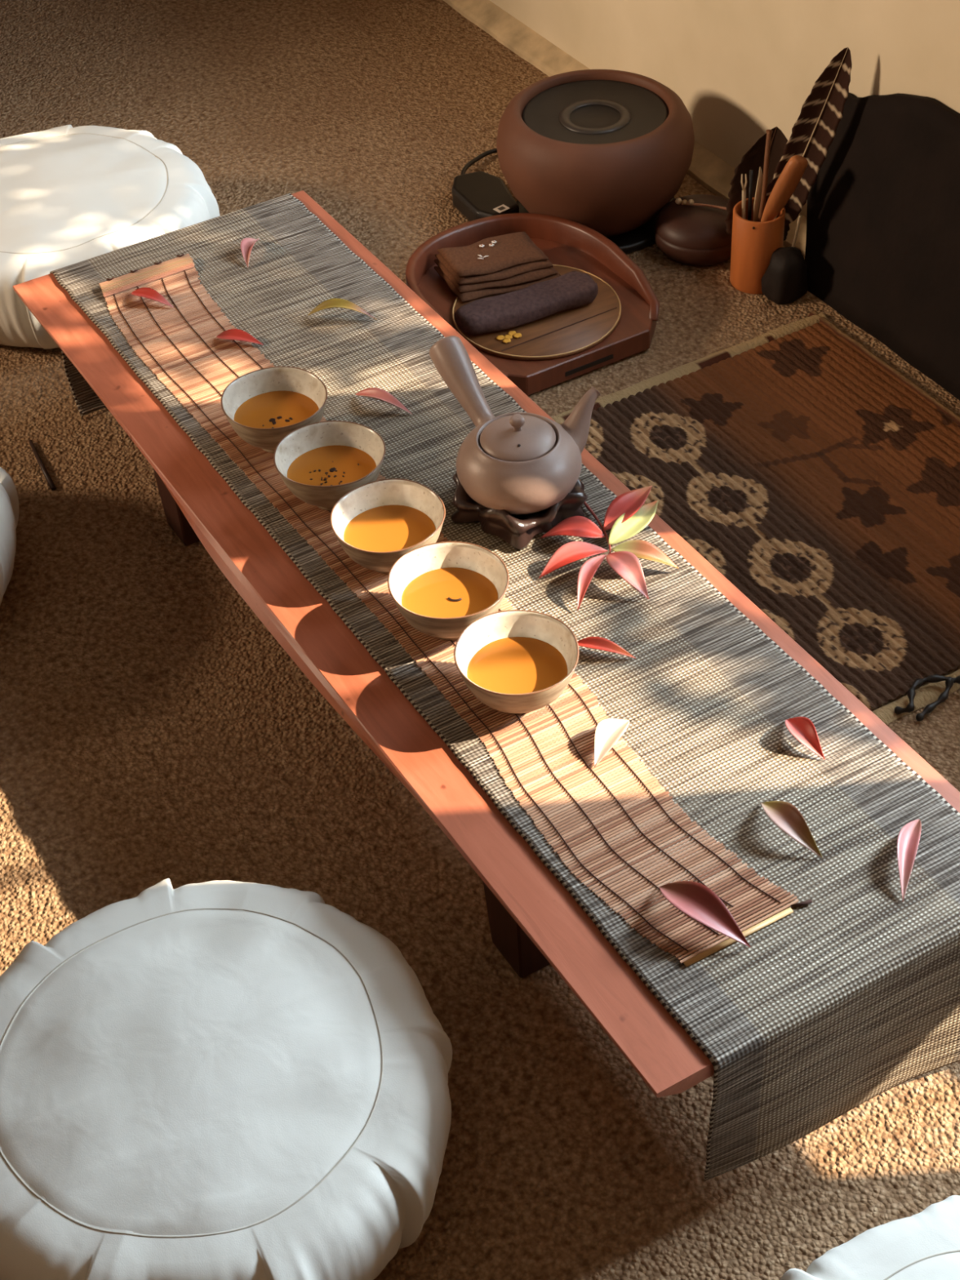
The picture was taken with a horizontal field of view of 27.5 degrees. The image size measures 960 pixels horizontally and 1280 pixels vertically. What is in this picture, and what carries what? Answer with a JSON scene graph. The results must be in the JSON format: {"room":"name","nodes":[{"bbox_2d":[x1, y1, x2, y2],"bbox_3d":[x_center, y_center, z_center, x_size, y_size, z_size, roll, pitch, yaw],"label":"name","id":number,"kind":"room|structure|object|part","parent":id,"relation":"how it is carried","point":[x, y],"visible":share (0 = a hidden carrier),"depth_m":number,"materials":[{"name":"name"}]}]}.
{"room":"tea room","nodes":[
{"label":"tea room","id":0,"kind":"room"},
{"bbox_2d":[0,0,959,1279],"bbox_3d":[-2.800,0.135,2.150,6.600,0.050,10.500,-24,46,-21],"label":"floor","id":1,"kind":"structure","parent":0,"point":[153,729],"depth_m":1.99,"materials":[{"name":"carpet"}]},
{"bbox_2d":[0,466,18,604],"bbox_3d":[-0.701,-0.088,2.106,0.419,0.151,0.414,-24,46,-21],"label":"floor cushion","id":2,"kind":"object","parent":1,"relation":"on","point":[9,500],"visible":1,"depth_m":2.10,"materials":[{"name":"white fabric"}]},
{"bbox_2d":[28,440,56,490],"bbox_3d":[-0.522,-0.209,2.333,0.006,0.006,0.105,-19,45,-17],"label":"stick","id":3,"kind":"object","parent":1,"relation":"on","point":[52,486],"visible":1,"depth_m":2.33,"materials":[{"name":"brown plant"}]},
{"bbox_2d":[0,124,219,349],"bbox_3d":[-0.556,-0.538,2.588,0.408,0.150,0.413,-24,46,-21],"label":"floor cushion","id":4,"kind":"object","parent":1,"relation":"on","point":[69,195],"visible":0.79,"depth_m":2.51,"materials":[{"name":"white fabric"}]},
{"bbox_3d":[-0.560,-0.588,2.545,0.307,0.017,0.306,-24,46,-21],"label":"panel","id":5,"kind":"part","parent":4,"relation":"part of","materials":[{"name":"white fabric"}]},
{"bbox_2d":[0,878,452,1279],"bbox_3d":[-0.224,0.379,1.564,0.417,0.150,0.418,-24,46,-21],"label":"floor cushion","id":6,"kind":"object","parent":1,"relation":"on","point":[218,1079],"visible":1,"depth_m":1.50,"materials":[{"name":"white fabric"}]},
{"bbox_3d":[-0.227,0.328,1.522,0.307,0.016,0.306,-24,46,-21],"label":"panel","id":7,"kind":"part","parent":6,"relation":"part of","materials":[{"name":"white fabric"}]},
{"bbox_2d":[451,148,519,221],"bbox_3d":[0.024,-0.649,2.760,0.123,0.031,0.236,12,45,17],"label":"power adapter","id":8,"kind":"object","parent":1,"relation":"on","point":[477,195],"visible":0.68,"depth_m":2.71,"materials":[{"name":"black plastic"}]},
{"bbox_2d":[497,206,505,210],"bbox_3d":[0.029,-0.588,2.671,0.009,0.001,0.007,-30,49,-26],"label":"print","id":9,"kind":"object","parent":8,"relation":"on","point":[499,208],"depth_m":2.67,"materials":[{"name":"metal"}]},
{"bbox_2d":[12,191,959,1097],"bbox_3d":[-0.044,-0.035,1.969,0.388,0.200,1.306,-24,46,-21],"label":"table","id":10,"kind":"object","parent":1,"relation":"on","point":[535,922],"visible":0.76,"depth_m":1.74,"materials":[{"name":"brown wood"}]},
{"bbox_3d":[-0.334,-0.193,2.172,0.048,0.184,0.070,-24,46,-21],"label":"leg","id":11,"kind":"part","parent":10,"relation":"part of","materials":[{"name":"brown wood"}]},
{"bbox_2d":[49,193,959,1181],"bbox_3d":[-0.030,-0.046,1.974,0.318,0.200,1.349,-24,46,-21],"label":"table runner","id":12,"kind":"object","parent":10,"relation":"on","point":[851,996],"visible":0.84,"depth_m":1.66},
{"bbox_2d":[240,237,259,267],"bbox_3d":[-0.269,-0.456,2.276,0.018,0.016,0.060,8,44,12],"label":"fallen leaf","id":13,"kind":"object","parent":12,"relation":"on","point":[247,243],"visible":1,"depth_m":2.27,"materials":[{"name":"pink plant"}]},
{"bbox_2d":[306,297,376,319],"bbox_3d":[-0.155,-0.363,2.162,0.079,0.023,0.020,6,43,11],"label":"fallen leaf","id":14,"kind":"object","parent":12,"relation":"on","point":[336,302],"visible":1,"depth_m":2.16,"materials":[{"name":"yellow plant"}]},
{"bbox_2d":[355,387,411,413],"bbox_3d":[-0.103,-0.250,2.040,0.072,0.016,0.018,22,48,26],"label":"fallen leaf","id":15,"kind":"object","parent":12,"relation":"on","point":[377,393],"visible":1,"depth_m":2.04,"materials":[{"name":"pink plant"}]},
{"bbox_2d":[98,253,812,966],"bbox_3d":[-0.100,-0.096,1.879,0.148,0.010,1.162,-24,46,-21],"label":"mat","id":16,"kind":"object","parent":12,"relation":"on","point":[180,345],"visible":0.64,"depth_m":1.68,"materials":[{"name":"beige wood"}]},
{"bbox_2d":[131,287,173,307],"bbox_3d":[-0.373,-0.386,2.208,0.063,0.012,0.020,24,49,27],"label":"fallen leaf","id":17,"kind":"object","parent":16,"relation":"on","point":[146,292],"visible":1,"depth_m":2.21,"materials":[{"name":"plant"}]},
{"bbox_2d":[216,328,263,345],"bbox_3d":[-0.265,-0.329,2.139,0.057,0.011,0.022,17,46,21],"label":"fallen leaf","id":18,"kind":"object","parent":16,"relation":"on","point":[231,334],"visible":1,"depth_m":2.14,"materials":[{"name":"red plant"}]},
{"bbox_2d":[220,366,327,453],"bbox_3d":[-0.206,-0.224,1.989,0.107,0.055,0.109,-24,46,-21],"label":"bowl","id":19,"kind":"object","parent":16,"relation":"on","point":[264,406],"visible":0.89,"depth_m":2.00,"materials":[{"name":"ceramic"}]},
{"bbox_2d":[273,420,386,511],"bbox_3d":[-0.144,-0.161,1.916,0.110,0.055,0.107,-12,43,-9],"label":"bowl","id":20,"kind":"object","parent":16,"relation":"on","point":[319,463],"visible":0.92,"depth_m":1.92,"materials":[{"name":"ceramic"}]},
{"bbox_2d":[329,478,445,574],"bbox_3d":[-0.085,-0.097,1.842,0.108,0.055,0.109,-2,42,2],"label":"bowl","id":21,"kind":"object","parent":16,"relation":"on","point":[375,523],"visible":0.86,"depth_m":1.85,"materials":[{"name":"ceramic"}]},
{"bbox_2d":[387,541,509,640],"bbox_3d":[-0.027,-0.035,1.770,0.109,0.055,0.107,9,44,13],"label":"bowl","id":22,"kind":"object","parent":16,"relation":"on","point":[440,588],"visible":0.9,"depth_m":1.77,"materials":[{"name":"ceramic"}]},
{"bbox_2d":[453,609,578,714],"bbox_3d":[0.033,0.030,1.696,0.108,0.055,0.108,21,48,24],"label":"bowl","id":23,"kind":"object","parent":16,"relation":"on","point":[512,661],"visible":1,"depth_m":1.70,"materials":[{"name":"ceramic"}]},
{"bbox_2d":[594,718,629,767],"bbox_3d":[0.109,0.082,1.662,0.024,0.015,0.063,18,47,22],"label":"fallen leaf","id":24,"kind":"object","parent":16,"relation":"on","point":[608,731],"visible":1,"depth_m":1.66,"materials":[{"name":"white plant"}]},
{"bbox_2d":[659,880,750,946],"bbox_3d":[0.169,0.209,1.512,0.031,0.022,0.090,-29,48,-25],"label":"fallen leaf","id":25,"kind":"object","parent":16,"relation":"on","point":[696,900],"visible":1,"depth_m":1.51,"materials":[{"name":"pink plant"}]},
{"bbox_2d":[451,471,587,550],"bbox_3d":[0.040,-0.147,1.902,0.140,0.039,0.132,20,47,24],"label":"stand","id":26,"kind":"object","parent":12,"relation":"on","point":[517,531],"visible":0.41,"depth_m":1.87,"materials":[{"name":"brown ceramic"}]},
{"bbox_2d":[429,335,600,514],"bbox_3d":[0.012,-0.200,1.889,0.191,0.108,0.143,20,47,23],"label":"teapot","id":27,"kind":"object","parent":26,"relation":"on","point":[515,463],"visible":0.99,"depth_m":1.85,"materials":[{"name":"ceramic"}]},
{"bbox_3d":[-0.013,-0.251,1.918,0.035,0.070,0.099,-24,46,-21],"label":"handle","id":28,"kind":"part","parent":27,"relation":"part of","materials":[{"name":"ceramic"}]},
{"bbox_3d":[0.035,-0.203,1.849,0.014,0.017,0.015,-24,46,-21],"label":"knob","id":29,"kind":"part","parent":27,"relation":"part of","materials":[{"name":"ceramic"}]},
{"bbox_3d":[0.036,-0.195,1.858,0.072,0.012,0.072,-24,46,-21],"label":"lid","id":30,"kind":"part","parent":27,"relation":"part of","materials":[{"name":"ceramic"}]},
{"bbox_3d":[0.094,-0.206,1.888,0.056,0.066,0.042,-24,46,-21],"label":"spout","id":31,"kind":"part","parent":27,"relation":"part of","materials":[{"name":"ceramic"}]},
{"bbox_2d":[577,636,635,658],"bbox_3d":[0.110,0.008,1.748,0.059,0.012,0.017,16,46,20],"label":"fallen leaf","id":32,"kind":"object","parent":12,"relation":"on","point":[594,642],"visible":0.92,"depth_m":1.75,"materials":[{"name":"plant"}]},
{"bbox_2d":[538,485,678,611],"bbox_3d":[0.115,-0.093,1.845,0.130,0.028,0.159,-7,43,-4],"label":"leaf sprig","id":33,"kind":"object","parent":12,"relation":"on","point":[626,516],"visible":1,"depth_m":1.84,"materials":[{"name":"red plant"}]},
{"bbox_3d":[0.114,-0.107,1.872,0.008,0.012,0.100,-11,43,-8],"label":"stem","id":34,"kind":"part","parent":33,"relation":"part of","materials":[{"name":"red plant"}]},
{"bbox_2d":[760,800,822,857],"bbox_3d":[0.247,0.149,1.579,0.024,0.020,0.074,-24,46,-21],"label":"fallen leaf","id":35,"kind":"object","parent":12,"relation":"on","point":[784,815],"visible":1,"depth_m":1.57,"materials":[{"name":"plant"}]},
{"bbox_2d":[785,716,824,759],"bbox_3d":[0.273,0.080,1.655,0.022,0.016,0.055,-24,46,-21],"label":"fallen leaf","id":36,"kind":"object","parent":12,"relation":"on","point":[802,728],"visible":1,"depth_m":1.65,"materials":[{"name":"red plant"}]},
{"bbox_2d":[897,818,921,902],"bbox_3d":[0.338,0.168,1.554,0.017,0.016,0.090,11,44,15],"label":"fallen leaf","id":37,"kind":"object","parent":12,"relation":"on","point":[908,837],"visible":1,"depth_m":1.55,"materials":[{"name":"pink plant"}]},
{"bbox_3d":[0.035,0.214,1.703,0.048,0.184,0.070,-24,46,-21],"label":"leg","id":38,"kind":"part","parent":10,"relation":"part of","materials":[{"name":"brown wood"}]},
{"bbox_2d":[405,213,659,395],"bbox_3d":[0.055,-0.439,2.502,0.279,0.060,0.309,-24,46,-21],"label":"round wooden tray","id":39,"kind":"object","parent":1,"relation":"on","point":[564,242],"visible":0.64,"depth_m":2.51,"materials":[{"name":"red paint"}]},
{"bbox_2d":[451,264,621,360],"bbox_3d":[0.071,-0.415,2.471,0.214,0.006,0.214,-24,46,-21],"label":"round board","id":40,"kind":"object","parent":39,"relation":"on","point":[569,332],"visible":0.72,"depth_m":2.43,"materials":[{"name":"brown wood"}]},
{"bbox_2d":[434,231,560,302],"bbox_3d":[0.022,-0.484,2.522,0.136,0.031,0.118,-18,44,-16],"label":"cloth","id":41,"kind":"object","parent":40,"relation":"on","point":[508,263],"visible":0.98,"depth_m":2.51,"materials":[{"name":"brown fabric"}]},
{"bbox_2d":[495,330,521,343],"bbox_3d":[0.036,-0.374,2.424,0.031,0.002,0.021,-24,46,-21],"label":"blossom","id":42,"kind":"object","parent":40,"relation":"on","point":[506,339],"visible":1,"depth_m":2.42,"materials":[{"name":"yellow plant"}]},
{"bbox_2d":[453,271,598,334],"bbox_3d":[0.059,-0.421,2.453,0.184,0.028,0.058,-19,45,-17],"label":"cloth","id":43,"kind":"object","parent":40,"relation":"on","point":[573,289],"visible":1,"depth_m":2.44,"materials":[{"name":"fabric"}]},
{"bbox_2d":[496,69,694,253],"bbox_3d":[0.156,-0.646,2.648,0.265,0.165,0.265,-24,46,-21],"label":"clay piece","id":44,"kind":"object","parent":1,"relation":"on","point":[604,151],"visible":0.94,"depth_m":2.57,"materials":[{"name":"ceramic"}]},
{"bbox_3d":[0.153,-0.696,2.602,0.194,0.007,0.194,-24,46,-21],"label":"plate","id":45,"kind":"part","parent":44,"relation":"part of","materials":[{"name":"metal"}]},
{"bbox_2d":[654,194,732,266],"bbox_3d":[0.293,-0.548,2.607,0.122,0.065,0.122,-24,46,-21],"label":"round box","id":46,"kind":"object","parent":1,"relation":"on","point":[686,234],"visible":0.84,"depth_m":2.57,"materials":[{"name":"brown paint"}]},
{"bbox_2d":[675,197,726,209],"bbox_3d":[0.292,-0.573,2.580,0.073,0.011,0.010,14,45,18],"label":"tassel","id":47,"kind":"object","parent":46,"relation":"on","point":[678,201],"visible":0.97,"depth_m":2.58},
{"bbox_3d":[0.297,-0.572,2.581,0.064,0.006,0.004,12,45,17],"label":"cord","id":48,"kind":"part","parent":47,"relation":"part of","materials":[{"name":"brown fabric"}]},
{"bbox_2d":[551,311,959,724],"bbox_3d":[0.380,-0.151,2.200,0.503,0.019,0.646,-24,46,-21],"label":"rug","id":49,"kind":"object","parent":1,"relation":"on","point":[821,481],"visible":0.74,"depth_m":2.23,"materials":[{"name":"brown fabric"}]},
{"bbox_3d":[0.447,0.057,1.967,0.037,0.018,0.067,26,50,28],"label":"tie cord","id":50,"kind":"part","parent":49,"relation":"part of","materials":[{"name":"black plastic"}]},
{"bbox_3d":[0.499,0.036,1.986,0.059,0.017,0.014,-21,45,-18],"label":"tie cord","id":51,"kind":"part","parent":49,"relation":"part of","materials":[{"name":"black plastic"}]},
{"bbox_2d":[729,197,785,293],"bbox_3d":[0.358,-0.509,2.530,0.066,0.105,0.066,-24,46,-21],"label":"utensil holder","id":52,"kind":"object","parent":1,"relation":"on","point":[753,244],"visible":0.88,"depth_m":2.50,"materials":[{"name":"orange plant"}]},
{"bbox_2d":[741,173,746,219],"bbox_3d":[0.337,-0.554,2.506,0.008,0.086,0.014,-2,42,2],"label":"fork","id":53,"kind":"object","parent":52,"relation":"in","point":[744,188],"visible":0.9,"depth_m":2.50,"materials":[{"name":"beige wood"}]},
{"bbox_2d":[747,169,753,221],"bbox_3d":[0.345,-0.556,2.505,0.005,0.091,0.019,0,43,4],"label":"stick","id":54,"kind":"object","parent":52,"relation":"in","point":[751,171],"visible":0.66,"depth_m":2.50,"materials":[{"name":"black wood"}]},
{"bbox_2d":[724,126,790,240],"bbox_3d":[0.363,-0.574,2.517,0.094,0.139,0.071,-24,46,-21],"label":"feather","id":55,"kind":"object","parent":52,"relation":"in","point":[753,158],"visible":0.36,"depth_m":2.52,"materials":[{"name":"black"}]},
{"bbox_2d":[752,166,763,222],"bbox_3d":[0.356,-0.559,2.505,0.008,0.093,0.020,17,46,21],"label":"knife","id":56,"kind":"object","parent":52,"relation":"in","point":[759,184],"visible":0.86,"depth_m":2.50,"materials":[{"name":"brown wood"}]},
{"bbox_2d":[757,128,773,222],"bbox_3d":[0.363,-0.580,2.500,0.010,0.131,0.060,8,44,12],"label":"stick","id":57,"kind":"object","parent":52,"relation":"in","point":[769,132],"visible":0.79,"depth_m":2.48,"materials":[{"name":"brown wood"}]},
{"bbox_2d":[760,155,808,222],"bbox_3d":[0.381,-0.556,2.466,0.057,0.121,0.026,6,43,11],"label":"wooden scoop","id":58,"kind":"object","parent":52,"relation":"in","point":[791,175],"visible":0.87,"depth_m":2.44,"materials":[{"name":"beige wood"}]},
{"bbox_2d":[764,47,852,226],"bbox_3d":[0.405,-0.611,2.450,0.100,0.272,0.013,-1,42,3],"label":"feather","id":59,"kind":"object","parent":52,"relation":"in","point":[814,131],"visible":0.62,"depth_m":2.43,"materials":[{"name":"brown"}]},
{"bbox_2d":[761,214,807,304],"bbox_3d":[0.392,-0.487,2.504,0.056,0.106,0.056,-24,46,-21],"label":"vase","id":60,"kind":"object","parent":1,"relation":"on","point":[784,281],"depth_m":2.50,"materials":[{"name":"black ceramic"}]},
{"bbox_3d":[0.400,-0.497,2.512,0.024,0.103,0.003,-19,45,-16],"label":"pale strip","id":61,"kind":"part","parent":60,"relation":"part of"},
{"bbox_2d":[779,1195,959,1279],"bbox_3d":[0.355,0.580,1.306,0.408,0.151,0.411,-24,46,-21],"label":"floor cushion","id":62,"kind":"object","parent":1,"relation":"on","point":[925,1245],"visible":1,"depth_m":1.38,"materials":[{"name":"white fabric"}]},
{"bbox_3d":[0.353,0.531,1.260,0.306,0.017,0.307,-24,46,-21],"label":"panel","id":63,"kind":"part","parent":62,"relation":"part of","materials":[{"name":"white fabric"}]},
{"bbox_2d":[804,92,959,400],"bbox_3d":[0.582,-0.435,2.292,0.081,0.297,0.712,-24,46,-21],"label":"leaning slab","id":64,"kind":"object","parent":1,"relation":"on","point":[882,250],"visible":0.94,"depth_m":2.39,"materials":[{"name":"black stone"}]},
{"bbox_2d":[489,0,959,217],"bbox_3d":[-0.083,-1.992,2.441,0.040,2.450,10.500,-24,46,-21],"label":"wall","id":65,"kind":"structure","parent":0,"point":[741,70],"depth_m":2.61,"materials":[{"name":"paint"}]},
{"bbox_2d":[443,0,806,256],"bbox_3d":[0.193,-0.803,2.920,0.041,0.027,7.500,-24,46,-21],"label":"baseboard","id":66,"kind":"structure","parent":65,"relation":"attached to","point":[713,173],"depth_m":3.03,"materials":[{"name":"paint"}]}
]}

